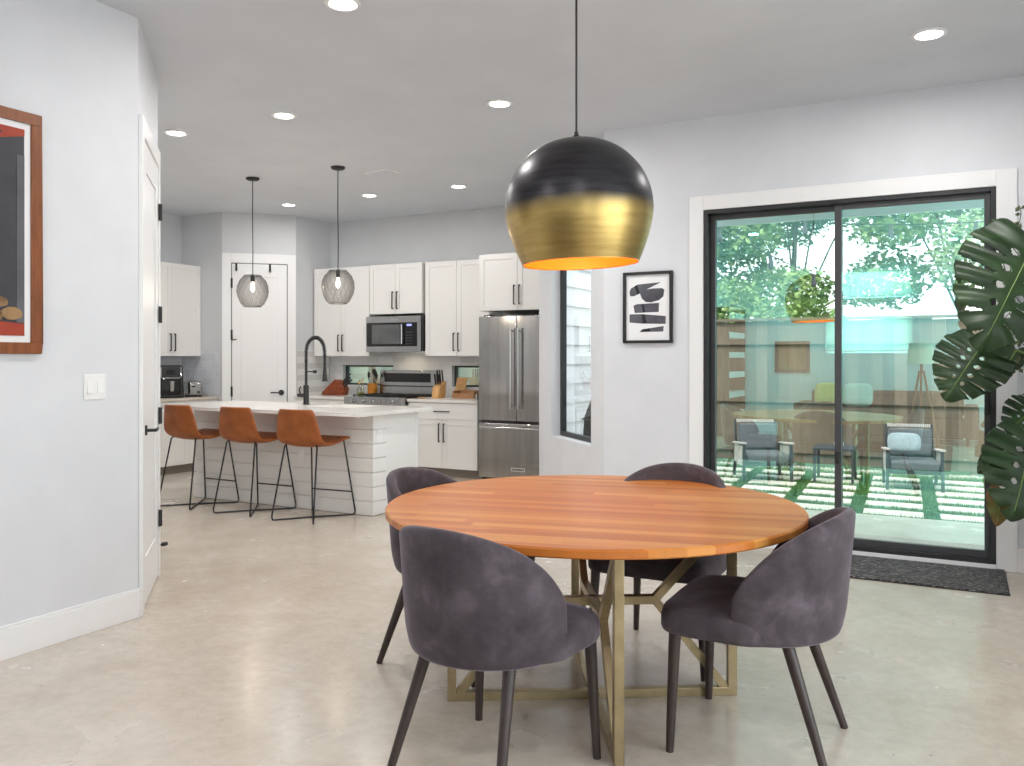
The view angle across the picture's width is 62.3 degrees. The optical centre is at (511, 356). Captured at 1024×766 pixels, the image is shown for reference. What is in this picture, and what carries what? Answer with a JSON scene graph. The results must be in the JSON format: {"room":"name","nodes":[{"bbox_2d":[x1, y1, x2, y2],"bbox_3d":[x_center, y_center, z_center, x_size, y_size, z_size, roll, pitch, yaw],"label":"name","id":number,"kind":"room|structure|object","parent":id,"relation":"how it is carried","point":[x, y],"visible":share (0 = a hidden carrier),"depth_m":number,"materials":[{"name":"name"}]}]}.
{"room":"dining room","nodes":[
{"label":"dining room","id":0,"kind":"room"},
{"bbox_2d":[0,0,137,626],"bbox_3d":[-3.489,-0.205,1.637,0.150,3.110,6.328,0,0,28],"label":"wall","id":1,"kind":"structure","parent":0,"point":[69,462],"depth_m":4.09,"materials":[{"name":"paint"}]},
{"bbox_2d":[0,105,42,353],"bbox_3d":[-2.451,-0.564,3.411,0.024,1.100,1.163,0,0,28],"label":"framed painting","id":2,"kind":"object","parent":1,"relation":"attached to","point":[21,185],"visible":1,"depth_m":3.83,"materials":[{"name":"brown wood"}]},
{"bbox_2d":[0,588,137,661],"bbox_3d":[-3.381,1.274,1.665,0.019,0.152,6.178,0,0,28],"label":"baseboard","id":3,"kind":"structure","parent":1,"relation":"attached to","point":[22,637],"depth_m":4.03,"materials":[{"name":"white"}]},
{"bbox_2d":[83,374,105,399],"bbox_3d":[-2.054,0.146,4.173,0.012,0.124,0.120,0,0,28],"label":"light switch","id":4,"kind":"object","parent":1,"relation":"attached to","point":[94,385],"visible":1,"depth_m":4.17,"materials":[{"name":"white plastic"}]},
{"bbox_2d":[138,19,157,587],"bbox_3d":[-2.157,-0.205,4.841,0.150,3.110,0.973,0,0,-17],"label":"wall","id":5,"kind":"structure","parent":0,"point":[147,75],"depth_m":4.67,"materials":[{"name":"paint"}]},
{"bbox_2d":[139,114,161,613],"bbox_3d":[-2.040,0.038,4.852,0.080,2.623,0.885,0,0,-17],"label":"door","id":6,"kind":"structure","parent":5,"relation":"in","point":[150,208],"depth_m":4.84,"materials":[{"name":"white paint"}]},
{"bbox_2d":[160,213,181,263],"bbox_3d":[-5.135,-0.205,8.927,0.150,3.110,3.934,0,0,28],"label":"wall","id":7,"kind":"structure","parent":0,"point":[170,225],"depth_m":10.50,"materials":[{"name":"grey paint"}]},
{"bbox_2d":[160,356,180,364],"bbox_3d":[-4.580,0.230,9.808,0.006,0.500,1.850,0,0,28],"label":"backsplash","id":8,"kind":"structure","parent":7,"relation":"attached to","point":[164,360],"depth_m":10.48,"materials":[{"name":"grey tile"}]},
{"bbox_2d":[160,262,200,355],"bbox_3d":[-4.186,-0.565,10.155,0.374,1.110,0.872,0,0,28],"label":"upper cabinet","id":9,"kind":"object","parent":7,"relation":"attached to","point":[180,284],"visible":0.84,"depth_m":10.20,"materials":[{"name":"white paint"}]},
{"bbox_2d":[182,212,221,400],"bbox_3d":[-3.868,-0.205,10.567,0.853,3.110,0.150,0,0,28],"label":"wall","id":10,"kind":"structure","parent":0,"point":[201,234],"depth_m":10.41,"materials":[{"name":"grey paint"}]},
{"bbox_2d":[181,350,218,395],"bbox_3d":[-3.860,0.198,10.475,0.655,0.565,0.006,0,0,28],"label":"backsplash","id":11,"kind":"structure","parent":10,"relation":"attached to","point":[204,368],"depth_m":10.43,"materials":[{"name":"grey tile"}]},
{"bbox_2d":[222,212,295,254],"bbox_3d":[-3.132,-0.205,10.502,0.873,3.110,0.150,0,0,-17],"label":"wall","id":12,"kind":"structure","parent":0,"point":[272,234],"depth_m":10.43,"materials":[{"name":"grey paint"}]},
{"bbox_2d":[222,253,295,401],"bbox_3d":[-3.098,0.041,10.391,0.872,2.618,0.080,0,0,-17],"label":"door","id":13,"kind":"structure","parent":12,"relation":"in","point":[259,343],"depth_m":10.42,"materials":[{"name":"white paint"}]},
{"bbox_2d":[296,216,329,395],"bbox_3d":[-2.607,-0.205,10.880,0.150,3.110,0.649,0,0,28],"label":"wall","id":14,"kind":"structure","parent":0,"point":[312,236],"depth_m":10.74,"materials":[{"name":"grey paint"}]},
{"bbox_2d":[297,350,328,394],"bbox_3d":[-2.541,0.195,10.839,0.006,0.570,0.600,0,0,28],"label":"backsplash","id":15,"kind":"structure","parent":14,"relation":"attached to","point":[316,385],"depth_m":10.82,"materials":[{"name":"grey tile"}]},
{"bbox_2d":[330,207,538,386],"bbox_3d":[-0.692,-0.205,10.318,4.060,3.110,0.150,0,0,28],"label":"wall","id":16,"kind":"structure","parent":0,"point":[465,234],"depth_m":10.45,"materials":[{"name":"grey paint"}]},
{"bbox_2d":[314,266,384,355],"bbox_3d":[-2.071,-0.565,10.753,0.875,1.110,0.368,0,0,28],"label":"upper cabinet","id":17,"kind":"object","parent":16,"relation":"attached to","point":[342,327],"visible":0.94,"depth_m":10.61,"materials":[{"name":"white paint"}]},
{"bbox_2d":[346,365,392,384],"bbox_3d":[-1.806,0.232,10.919,0.810,0.260,0.050,0,0,28],"label":"window","id":18,"kind":"structure","parent":16,"relation":"in","point":[349,368],"depth_m":11.03,"materials":[{"name":"grey"}]},
{"bbox_2d":[370,262,424,315],"bbox_3d":[-1.338,-0.823,10.365,0.775,0.605,0.368,0,0,28],"label":"upper cabinet","id":19,"kind":"object","parent":16,"relation":"attached to","point":[395,289],"visible":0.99,"depth_m":10.21,"materials":[{"name":"white paint"}]},
{"bbox_2d":[366,316,424,351],"bbox_3d":[-1.342,-0.274,10.336,0.825,0.432,0.416,0,0,28],"label":"microwave","id":20,"kind":"object","parent":19,"relation":"attached to","point":[387,333],"visible":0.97,"depth_m":10.17,"materials":[{"name":"silver"}]},
{"bbox_2d":[330,314,509,396],"bbox_3d":[-1.210,-0.020,10.504,2.670,1.000,0.006,0,0,28],"label":"backsplash","id":21,"kind":"structure","parent":16,"relation":"attached to","point":[399,360],"depth_m":10.54,"materials":[{"name":"grey tile"}]},
{"bbox_2d":[425,259,502,355],"bbox_3d":[-0.571,-0.565,9.959,0.870,1.110,0.368,0,0,28],"label":"upper cabinet","id":22,"kind":"object","parent":16,"relation":"attached to","point":[452,313],"visible":0.81,"depth_m":9.86,"materials":[{"name":"white paint"}]},
{"bbox_2d":[479,253,538,313],"bbox_3d":[0.216,-0.806,9.327,0.940,0.612,0.748,0,0,28],"label":"upper cabinet","id":23,"kind":"object","parent":16,"relation":"attached to","point":[505,286],"visible":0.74,"depth_m":9.10,"materials":[{"name":"white paint"}]},
{"bbox_2d":[0,471,1023,765],"bbox_3d":[-1.819,1.410,4.086,10.240,0.120,11.920,0,0,28],"label":"floor","id":24,"kind":"structure","parent":0,"point":[257,640],"depth_m":3.52,"materials":[{"name":"concrete"}]},
{"bbox_2d":[160,399,217,474],"bbox_3d":[-4.054,0.932,10.070,0.670,0.835,0.885,0,0,28],"label":"base cabinet","id":25,"kind":"object","parent":24,"relation":"on","point":[180,458],"visible":0.1,"depth_m":9.79,"materials":[{"name":"white paint"}]},
{"bbox_2d":[160,404,238,509],"bbox_3d":[-2.869,0.888,7.750,0.461,0.925,0.553,0,0,34],"label":"bar stool","id":26,"kind":"object","parent":24,"relation":"on","point":[179,420],"visible":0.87,"depth_m":7.59,"materials":[{"name":"orange leather"}]},
{"bbox_2d":[213,406,296,516],"bbox_3d":[-2.254,0.888,7.425,0.461,0.925,0.553,0,0,31],"label":"bar stool","id":27,"kind":"object","parent":24,"relation":"on","point":[236,424],"visible":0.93,"depth_m":7.25,"materials":[{"name":"orange"}]},
{"bbox_2d":[194,407,417,515],"bbox_3d":[-1.967,0.917,7.972,2.143,0.865,0.670,0,0,28],"label":"kitchen island","id":28,"kind":"object","parent":24,"relation":"on","point":[370,462],"visible":0.79,"depth_m":7.54,"materials":[{"name":"white paint"}]},
{"bbox_2d":[160,400,430,416],"bbox_3d":[-2.063,0.470,7.847,2.450,0.030,1.040,0,0,28],"label":"countertop","id":29,"kind":"structure","parent":28,"relation":"on","point":[319,409],"depth_m":7.63,"materials":[{"name":"stone"}]},
{"bbox_2d":[297,336,327,404],"bbox_3d":[-1.904,0.126,8.075,0.400,0.658,0.069,0,0,36],"label":"kitchen faucet","id":30,"kind":"object","parent":29,"relation":"on","point":[305,394],"visible":1,"depth_m":8.11,"materials":[{"name":"black"}]},
{"bbox_2d":[271,409,355,523],"bbox_3d":[-1.666,0.888,7.114,0.461,0.925,0.553,0,0,28],"label":"bar stool","id":31,"kind":"object","parent":24,"relation":"on","point":[295,427],"visible":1,"depth_m":6.94,"materials":[{"name":"orange"}]},
{"bbox_2d":[295,398,343,403],"bbox_3d":[-2.171,0.932,10.603,0.840,0.835,0.710,0,0,28],"label":"base cabinet","id":32,"kind":"object","parent":24,"relation":"on","point":[296,399],"visible":0.02,"depth_m":10.31,"materials":[{"name":"white paint"}]},
{"bbox_2d":[294,394,356,399],"bbox_3d":[-2.171,0.497,10.616,0.855,0.034,0.692,0,0,28],"label":"countertop","id":33,"kind":"structure","parent":32,"relation":"on","point":[315,396],"depth_m":10.34,"materials":[{"name":"stone"}]},
{"bbox_2d":[322,379,348,395],"bbox_3d":[-2.223,0.381,10.657,0.338,0.198,0.120,0,0,23],"label":"knife block","id":34,"kind":"object","parent":33,"relation":"on","point":[336,387],"visible":0.98,"depth_m":10.59,"materials":[{"name":"brown wood"}]},
{"bbox_2d":[344,370,436,405],"bbox_3d":[-1.454,0.733,10.152,0.826,1.135,0.797,0,0,28],"label":"range","id":35,"kind":"object","parent":24,"relation":"on","point":[396,386],"visible":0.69,"depth_m":10.35,"materials":[{"name":"metal"}]},
{"bbox_2d":[360,395,431,398],"bbox_3d":[-1.436,0.479,10.186,0.826,0.022,0.600,0,0,28],"label":"cooktop","id":36,"kind":"object","parent":35,"relation":"in","point":[391,396],"depth_m":9.99,"materials":[{"name":"black"}]},
{"bbox_2d":[408,402,481,478],"bbox_3d":[-0.633,0.932,9.789,0.920,0.835,0.710,0,0,28],"label":"base cabinet","id":37,"kind":"object","parent":24,"relation":"on","point":[448,433],"visible":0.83,"depth_m":9.47,"materials":[{"name":"white paint"}]},
{"bbox_2d":[407,397,478,403],"bbox_3d":[-0.631,0.497,9.800,0.937,0.034,0.692,0,0,28],"label":"countertop","id":38,"kind":"structure","parent":37,"relation":"on","point":[428,399],"depth_m":9.57,"materials":[{"name":"stone"}]},
{"bbox_2d":[432,381,445,397],"bbox_3d":[-0.855,0.381,9.926,0.100,0.198,0.173,0,0,28],"label":"knife block","id":39,"kind":"object","parent":38,"relation":"on","point":[438,391],"visible":0.9,"depth_m":9.88,"materials":[{"name":"brown wood"}]},
{"bbox_2d":[452,390,478,398],"bbox_3d":[-0.530,0.435,9.899,0.286,0.090,0.206,0,0,24],"label":"wooden tray","id":40,"kind":"object","parent":38,"relation":"on","point":[467,394],"visible":0.76,"depth_m":9.83,"materials":[{"name":"brown wood"}]},
{"bbox_2d":[376,467,534,687],"bbox_3d":[-0.261,0.935,3.815,0.625,0.838,0.584,0,0,28],"label":"dining chair","id":41,"kind":"object","parent":24,"relation":"on","point":[400,481],"visible":0.24,"depth_m":3.77,"materials":[{"name":"grey fabric"}]},
{"bbox_2d":[387,525,600,765],"bbox_3d":[-0.071,0.935,2.798,0.584,0.838,0.625,0,0,36],"label":"dining chair","id":42,"kind":"object","parent":24,"relation":"on","point":[479,605],"visible":1,"depth_m":2.55,"materials":[{"name":"grey fabric"}]},
{"bbox_2d":[479,315,538,478],"bbox_3d":[0.218,0.450,9.238,0.925,1.800,0.868,0,0,28],"label":"refrigerator","id":43,"kind":"object","parent":24,"relation":"on","point":[508,345],"visible":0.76,"depth_m":8.96,"materials":[{"name":"grey"}]},
{"bbox_2d":[385,475,808,765],"bbox_3d":[0.329,0.976,3.475,1.680,0.752,1.680,0,0,28],"label":"dining table","id":44,"kind":"object","parent":24,"relation":"on","point":[577,518],"visible":0.76,"depth_m":3.27,"materials":[{"name":"brown wood"}]},
{"bbox_2d":[588,463,725,681],"bbox_3d":[0.695,0.935,3.876,0.584,0.838,0.625,0,0,28],"label":"dining chair","id":45,"kind":"object","parent":24,"relation":"on","point":[653,569],"visible":0.2,"depth_m":3.70,"materials":[{"name":"grey fabric"}]},
{"bbox_2d":[661,507,855,765],"bbox_3d":[0.885,0.935,3.005,0.625,0.838,0.584,0,0,28],"label":"dining chair","id":46,"kind":"object","parent":24,"relation":"on","point":[797,595],"visible":0.98,"depth_m":2.76,"materials":[{"name":"grey fabric"}]},
{"bbox_2d":[850,555,1009,595],"bbox_3d":[2.425,1.344,5.338,1.208,0.012,0.628,0,0,28],"label":"doormat","id":47,"kind":"object","parent":24,"relation":"on","point":[917,573],"visible":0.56,"depth_m":5.21,"materials":[{"name":"black"}]},
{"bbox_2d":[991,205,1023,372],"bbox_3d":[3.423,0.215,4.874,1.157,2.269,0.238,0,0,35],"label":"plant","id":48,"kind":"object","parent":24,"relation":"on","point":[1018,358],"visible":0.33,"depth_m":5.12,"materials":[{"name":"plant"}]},
{"bbox_3d":[-4.473,0.933,9.279,0.670,0.835,0.885,0,0,28],"label":"base cabinet","id":49,"kind":"object","parent":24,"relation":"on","visible":0},
{"bbox_2d":[160,396,218,401],"bbox_3d":[-4.277,0.497,9.679,0.647,0.034,1.785,0,0,28],"label":"countertop","id":50,"kind":"structure","parent":49,"relation":"on","point":[203,397],"depth_m":9.94,"materials":[{"name":"beige stone"}]},
{"bbox_2d":[160,365,183,397],"bbox_3d":[-4.042,0.287,9.974,0.299,0.385,0.389,0,0,-34],"label":"air fryer","id":51,"kind":"object","parent":50,"relation":"on","point":[171,376],"visible":0.88,"depth_m":9.87,"materials":[{"name":"black"}]},
{"bbox_2d":[161,379,180,394],"bbox_3d":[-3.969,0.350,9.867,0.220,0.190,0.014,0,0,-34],"label":"basket","id":52,"kind":"object","parent":51,"relation":"on","point":[168,386],"depth_m":9.84,"materials":[{"name":"black metal"}]},
{"bbox_2d":[184,381,202,396],"bbox_3d":[-3.849,0.384,10.236,0.170,0.192,0.280,0,0,-34],"label":"toaster","id":53,"kind":"object","parent":50,"relation":"on","point":[191,388],"visible":0.98,"depth_m":10.14,"materials":[{"name":"metal"}]},
{"bbox_3d":[3.263,1.150,4.496,0.420,0.400,0.420,0,0,28],"label":"plant pot","id":54,"kind":"object","parent":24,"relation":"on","visible":0},
{"bbox_2d":[932,218,1023,525],"bbox_3d":[3.018,0.088,4.527,1.585,1.817,1.047,0,0,39],"label":"monstera plant","id":55,"kind":"object","parent":54,"relation":"in","point":[995,341],"visible":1,"depth_m":4.89,"materials":[{"name":"green plant"}]},
{"bbox_2d":[95,0,1023,222],"bbox_3d":[-1.819,-1.835,4.086,10.240,0.150,11.920,0,0,28],"label":"ceiling","id":56,"kind":"structure","parent":0,"point":[404,86],"depth_m":5.24,"materials":[{"name":"paint"}]},
{"bbox_2d":[236,177,268,306],"bbox_3d":[-2.549,-1.126,8.325,0.304,1.268,0.306,0,0,28],"label":"globe pendant","id":57,"kind":"object","parent":56,"relation":"hanging from","point":[253,179],"visible":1,"depth_m":8.30,"materials":[{"name":"grey metal"}]},
{"bbox_2d":[271,111,296,118],"bbox_3d":[-1.658,-1.755,6.160,0.184,0.010,0.184,0,0,28],"label":"recessed light","id":58,"kind":"object","parent":56,"relation":"in","point":[280,114],"visible":1,"depth_m":6.15,"materials":[{"name":"white"}]},
{"bbox_2d":[321,165,354,303],"bbox_3d":[-1.612,-1.126,7.846,0.304,1.268,0.306,0,0,28],"label":"globe pendant","id":59,"kind":"object","parent":56,"relation":"hanging from","point":[337,168],"visible":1,"depth_m":7.82,"materials":[{"name":"black"}]},
{"bbox_2d":[324,0,361,11],"bbox_3d":[-0.840,-1.755,4.211,0.184,0.010,0.184,0,0,28],"label":"recessed light","id":60,"kind":"object","parent":56,"relation":"in","point":[338,5],"visible":1,"depth_m":4.22,"materials":[{"name":"white"}]},
{"bbox_2d":[364,168,399,176],"bbox_3d":[-1.239,-1.753,8.068,0.320,0.014,0.180,0,0,38],"label":"ceiling vent","id":61,"kind":"object","parent":56,"relation":"in","point":[382,172],"visible":1,"depth_m":8.04,"materials":[{"name":"white"}]},
{"bbox_2d":[486,99,512,107],"bbox_3d":[-0.087,-1.755,5.869,0.184,0.010,0.184,0,0,28],"label":"recessed light","id":62,"kind":"object","parent":56,"relation":"in","point":[497,103],"visible":1,"depth_m":5.86,"materials":[{"name":"white"}]},
{"bbox_2d":[505,0,653,269],"bbox_3d":[0.270,-1.063,3.420,0.598,1.393,0.598,0,0,28],"label":"pendant lamp","id":63,"kind":"object","parent":56,"relation":"hanging from","point":[576,202],"visible":1,"depth_m":3.19,"materials":[{"name":"gold metal"}]},
{"bbox_2d":[910,27,947,40],"bbox_3d":[2.269,-1.755,4.608,0.184,0.010,0.184,0,0,28],"label":"recessed light","id":64,"kind":"object","parent":56,"relation":"in","point":[931,33],"visible":1,"depth_m":4.60,"materials":[{"name":"white"}]},
{"bbox_2d":[539,132,603,475],"bbox_3d":[0.560,-0.205,7.377,0.150,3.110,1.557,0,0,-17],"label":"wall","id":65,"kind":"structure","parent":0,"point":[559,454],"depth_m":7.71,"materials":[{"name":"paint"}]},
{"bbox_2d":[560,270,590,442],"bbox_3d":[0.608,-0.185,7.355,0.050,1.815,0.959,0,0,-17],"label":"window","id":66,"kind":"structure","parent":65,"relation":"in","point":[563,273],"depth_m":7.77,"materials":[{"name":"grey"}]},
{"bbox_2d":[567,269,590,434],"bbox_3d":[0.839,-0.215,8.834,0.035,3.230,1.400,0,0,28],"label":"wall","id":67,"kind":"structure","parent":0,"point":[578,281],"depth_m":8.49,"materials":[{"name":"white"}]},
{"bbox_2d":[604,76,1023,548],"bbox_3d":[2.613,-0.205,5.692,4.209,3.110,0.150,0,0,28],"label":"wall","id":68,"kind":"structure","parent":0,"point":[973,126],"depth_m":6.13,"materials":[{"name":"paint"}]},
{"bbox_2d":[623,270,672,342],"bbox_3d":[1.030,-0.377,6.431,0.393,0.543,0.025,0,0,28],"label":"framed print","id":69,"kind":"object","parent":68,"relation":"attached to","point":[647,296],"visible":1,"depth_m":6.43,"materials":[{"name":"black"}]},
{"bbox_2d":[704,186,995,564],"bbox_3d":[2.266,0.117,5.853,1.872,2.400,0.170,0,0,28],"label":"door","id":70,"kind":"structure","parent":68,"relation":"in","point":[988,555],"depth_m":5.83,"materials":[{"name":"grey"}]},
{"bbox_2d":[689,168,1016,572],"bbox_3d":[2.241,0.081,5.794,2.092,2.538,0.018,0,0,28],"label":"trim","id":71,"kind":"structure","parent":68,"relation":"attached to","point":[1005,180],"depth_m":5.88,"materials":[{"name":"white"}]},
{"bbox_2d":[766,544,995,568],"bbox_3d":[2.268,1.333,5.857,1.872,0.038,0.180,0,0,28],"label":"trim","id":72,"kind":"structure","parent":68,"relation":"attached to","point":[892,556],"depth_m":5.54,"materials":[{"name":"white"}]},
{"bbox_2d":[1017,548,1023,572],"bbox_3d":[3.729,1.274,5.009,1.297,0.152,0.019,0,0,28],"label":"baseboard","id":73,"kind":"structure","parent":68,"relation":"attached to","point":[1020,552],"depth_m":5.29,"materials":[{"name":"white"}]},
{"bbox_3d":[4.839,-1.240,5.079,8.200,0.060,0.850,0,0,28],"label":"soffit","id":74,"kind":"structure","parent":68,"relation":"attached to","visible":0},
{"bbox_2d":[717,199,983,226],"bbox_3d":[5.047,-1.255,5.472,8.200,0.290,0.040,0,0,28],"label":"roof fascia","id":75,"kind":"object","parent":74,"relation":"attached to","point":[969,204],"depth_m":6.65,"materials":[{"name":"white"}]},
{"bbox_2d":[717,227,861,298],"bbox_3d":[2.928,-1.044,9.057,0.063,0.663,4.295,0,0,43],"label":"string lights","id":76,"kind":"object","parent":75,"relation":"hanging from","point":[719,236],"visible":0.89,"depth_m":8.79,"materials":[{"name":"black"}]},
{"bbox_2d":[795,221,983,237],"bbox_3d":[3.719,-1.563,9.374,5.757,0.486,0.070,0,0,-2],"label":"string lights","id":77,"kind":"object","parent":75,"relation":"hanging from","point":[805,230],"visible":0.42,"depth_m":9.38,"materials":[{"name":"black"}]},
{"label":"outside","id":78,"kind":"structure","parent":0,"visible":0},
{"bbox_2d":[805,509,983,549],"bbox_3d":[4.548,1.460,5.811,9.400,0.100,1.872,0,0,28],"label":"patio","id":79,"kind":"structure","parent":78,"point":[867,526],"depth_m":6.88,"materials":[{"name":"concrete"}]},
{"bbox_2d":[582,400,590,436],"bbox_3d":[1.021,0.810,7.742,0.584,1.160,0.704,0,0,-42],"label":"covered grill","id":80,"kind":"object","parent":79,"relation":"on","point":[587,418],"visible":0.07,"depth_m":7.73,"materials":[{"name":"black fabric"}]},
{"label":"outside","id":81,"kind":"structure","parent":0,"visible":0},
{"bbox_2d":[717,458,983,518],"bbox_3d":[6.234,1.480,16.048,24.000,0.100,17.800,0,0,28],"label":"yard","id":82,"kind":"structure","parent":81,"point":[801,464],"depth_m":10.86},
{"bbox_2d":[353,314,983,474],"bbox_3d":[1.228,0.450,12.385,20.579,1.920,0.160,0,0,28],"label":"wooden fence","id":83,"kind":"object","parent":82,"relation":"on","point":[783,372],"visible":0.14,"depth_m":10.76,"materials":[{"name":"brown wood"}]},
{"bbox_2d":[717,471,746,477],"bbox_3d":[2.564,1.424,10.232,0.513,0.040,0.270,0,0,28],"label":"paver","id":84,"kind":"object","parent":82,"relation":"on","point":[718,472],"visible":0.18,"depth_m":10.21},
{"bbox_2d":[732,419,794,481],"bbox_3d":[2.903,1.076,9.873,0.581,0.658,0.717,0,0,4],"label":"patio chair","id":85,"kind":"object","parent":84,"relation":"on","point":[756,445],"visible":1,"depth_m":9.99,"materials":[{"name":"grey fabric"}]},
{"bbox_2d":[738,423,776,449],"bbox_3d":[2.917,0.944,10.072,0.440,0.311,0.158,0,0,4],"label":"cushion","id":86,"kind":"object","parent":85,"relation":"on","point":[758,436],"depth_m":10.03,"materials":[{"name":"fabric"}]},
{"bbox_2d":[746,450,788,463],"bbox_3d":[2.896,1.148,9.770,0.475,0.107,0.493,0,0,4],"label":"seat cushion","id":87,"kind":"object","parent":85,"relation":"on","point":[752,456],"depth_m":9.54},
{"bbox_2d":[717,234,785,303],"bbox_3d":[1.950,-1.380,14.782,5.089,5.626,3.711,0,0,28],"label":"leafy tree","id":88,"kind":"object","parent":82,"relation":"on","point":[763,265],"visible":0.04,"depth_m":14.43,"materials":[{"name":"green plant"}]},
{"bbox_2d":[742,485,790,492],"bbox_3d":[2.724,1.424,9.088,0.513,0.040,0.270,0,0,28],"label":"paver","id":89,"kind":"object","parent":82,"relation":"on","point":[766,488],"visible":0.51,"depth_m":9.04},
{"bbox_2d":[748,479,796,486],"bbox_3d":[2.922,1.424,9.512,0.513,0.040,0.270,0,0,28],"label":"paver","id":90,"kind":"object","parent":82,"relation":"on","point":[770,482],"visible":0.66,"depth_m":9.48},
{"bbox_2d":[717,264,895,322],"bbox_3d":[3.610,-0.085,13.605,4.551,3.043,3.255,0,0,28],"label":"tree","id":91,"kind":"object","parent":82,"relation":"on","point":[751,304],"visible":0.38,"depth_m":12.64,"materials":[{"name":"green plant"}]},
{"bbox_2d":[794,502,845,510],"bbox_3d":[2.884,1.424,7.944,0.513,0.040,0.270,0,0,28],"label":"paver","id":92,"kind":"object","parent":82,"relation":"on","point":[823,507],"visible":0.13,"depth_m":7.95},
{"bbox_2d":[796,495,851,505],"bbox_3d":[3.082,1.424,8.368,0.513,0.040,0.270,0,0,28],"label":"paver","id":93,"kind":"object","parent":82,"relation":"on","point":[821,499],"visible":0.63,"depth_m":8.35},
{"bbox_2d":[717,212,937,317],"bbox_3d":[4.681,-1.239,14.251,4.768,5.344,2.955,0,0,8],"label":"leafy tree","id":94,"kind":"object","parent":82,"relation":"on","point":[764,232],"visible":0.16,"depth_m":13.70,"materials":[{"name":"green plant"}]},
{"bbox_2d":[802,489,854,497],"bbox_3d":[3.280,1.424,8.793,0.513,0.040,0.270,0,0,28],"label":"paver","id":95,"kind":"object","parent":82,"relation":"on","point":[810,491],"visible":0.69,"depth_m":8.78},
{"bbox_2d":[807,483,856,490],"bbox_3d":[3.479,1.424,9.218,0.513,0.040,0.270,0,0,28],"label":"paver","id":96,"kind":"object","parent":82,"relation":"on","point":[816,485],"visible":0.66,"depth_m":9.18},
{"bbox_2d":[813,444,856,483],"bbox_3d":[3.678,1.212,9.639,0.440,0.385,0.440,0,0,26],"label":"side table","id":97,"kind":"object","parent":82,"relation":"on","point":[818,447],"visible":0.95,"depth_m":9.54,"materials":[{"name":"grey metal"}]},
{"bbox_2d":[717,462,983,523],"bbox_3d":[3.213,1.403,9.274,5.426,0.054,3.030,0,0,28],"label":"grass","id":98,"kind":"structure","parent":82,"relation":"on","point":[805,479],"depth_m":9.04,"materials":[{"name":"plant"}]},
{"bbox_2d":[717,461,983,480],"bbox_3d":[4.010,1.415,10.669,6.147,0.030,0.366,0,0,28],"label":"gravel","id":99,"kind":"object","parent":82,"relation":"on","point":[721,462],"visible":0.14,"depth_m":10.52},
{"bbox_2d":[862,508,923,518],"bbox_3d":[3.441,1.424,7.649,0.513,0.040,0.270,0,0,28],"label":"paver","id":100,"kind":"object","parent":82,"relation":"on","point":[871,511],"visible":0.74,"depth_m":7.64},
{"bbox_2d":[865,500,922,510],"bbox_3d":[3.639,1.424,8.074,0.513,0.040,0.270,0,0,28],"label":"paver","id":101,"kind":"object","parent":82,"relation":"on","point":[879,503],"visible":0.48,"depth_m":8.06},
{"bbox_2d":[867,493,921,502],"bbox_3d":[3.837,1.424,8.498,0.513,0.040,0.270,0,0,28],"label":"paver","id":102,"kind":"object","parent":82,"relation":"on","point":[886,497],"visible":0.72,"depth_m":8.46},
{"bbox_2d":[869,487,921,495],"bbox_3d":[4.036,1.424,8.923,0.513,0.040,0.270,0,0,28],"label":"paver","id":103,"kind":"object","parent":82,"relation":"on","point":[878,489],"visible":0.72,"depth_m":8.91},
{"bbox_2d":[871,481,920,488],"bbox_3d":[4.234,1.424,9.347,0.513,0.040,0.270,0,0,28],"label":"paver","id":104,"kind":"object","parent":82,"relation":"on","point":[873,483],"visible":0.51,"depth_m":9.33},
{"bbox_2d":[856,208,983,310],"bbox_3d":[7.306,-1.574,13.737,3.314,6.015,3.401,0,0,28],"label":"leafy tree","id":105,"kind":"object","parent":82,"relation":"on","point":[976,214],"visible":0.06,"depth_m":13.28,"materials":[{"name":"green plant"}]},
{"bbox_2d":[934,485,983,493],"bbox_3d":[4.793,1.424,9.052,0.513,0.040,0.270,0,0,28],"label":"paver","id":106,"kind":"object","parent":82,"relation":"on","point":[938,487],"visible":0.37,"depth_m":9.04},
{"bbox_2d":[935,491,983,499],"bbox_3d":[4.594,1.424,8.627,0.513,0.040,0.270,0,0,28],"label":"paver","id":107,"kind":"object","parent":82,"relation":"on","point":[938,493],"visible":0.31,"depth_m":8.62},
{"bbox_2d":[881,423,945,492],"bbox_3d":[4.330,1.076,9.180,0.581,0.658,0.717,0,0,20],"label":"patio chair","id":108,"kind":"object","parent":107,"relation":"on","point":[920,462],"visible":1,"depth_m":9.12,"materials":[{"name":"grey fabric"}]},
{"bbox_2d":[887,433,920,452],"bbox_3d":[4.212,0.919,9.101,0.330,0.208,0.142,0,0,20],"label":"throw pillow","id":109,"kind":"object","parent":108,"relation":"on","point":[897,442],"visible":0.99,"depth_m":9.06,"materials":[{"name":"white fabric"}]},
{"bbox_2d":[888,428,931,456],"bbox_3d":[4.398,0.944,9.367,0.440,0.311,0.158,0,0,20],"label":"cushion","id":110,"kind":"object","parent":108,"relation":"on","point":[925,435],"depth_m":9.30,"materials":[{"name":"fabric"}]},
{"bbox_2d":[889,456,939,472],"bbox_3d":[4.295,1.148,9.082,0.475,0.107,0.493,0,0,20],"label":"seat cushion","id":111,"kind":"object","parent":108,"relation":"on","point":[897,464],"depth_m":8.89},
{"bbox_2d":[937,498,983,507],"bbox_3d":[4.396,1.424,8.203,0.513,0.040,0.270,0,0,28],"label":"paver","id":112,"kind":"object","parent":82,"relation":"on","point":[970,502],"visible":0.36,"depth_m":8.19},
{"bbox_2d":[938,506,983,515],"bbox_3d":[4.197,1.424,7.778,0.513,0.040,0.270,0,0,28],"label":"paver","id":113,"kind":"object","parent":82,"relation":"on","point":[943,508],"visible":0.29,"depth_m":7.80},
{"bbox_2d":[940,514,983,523],"bbox_3d":[3.999,1.424,7.353,0.513,0.040,0.270,0,0,28],"label":"paver","id":114,"kind":"object","parent":82,"relation":"on","point":[946,517],"visible":0.34,"depth_m":7.36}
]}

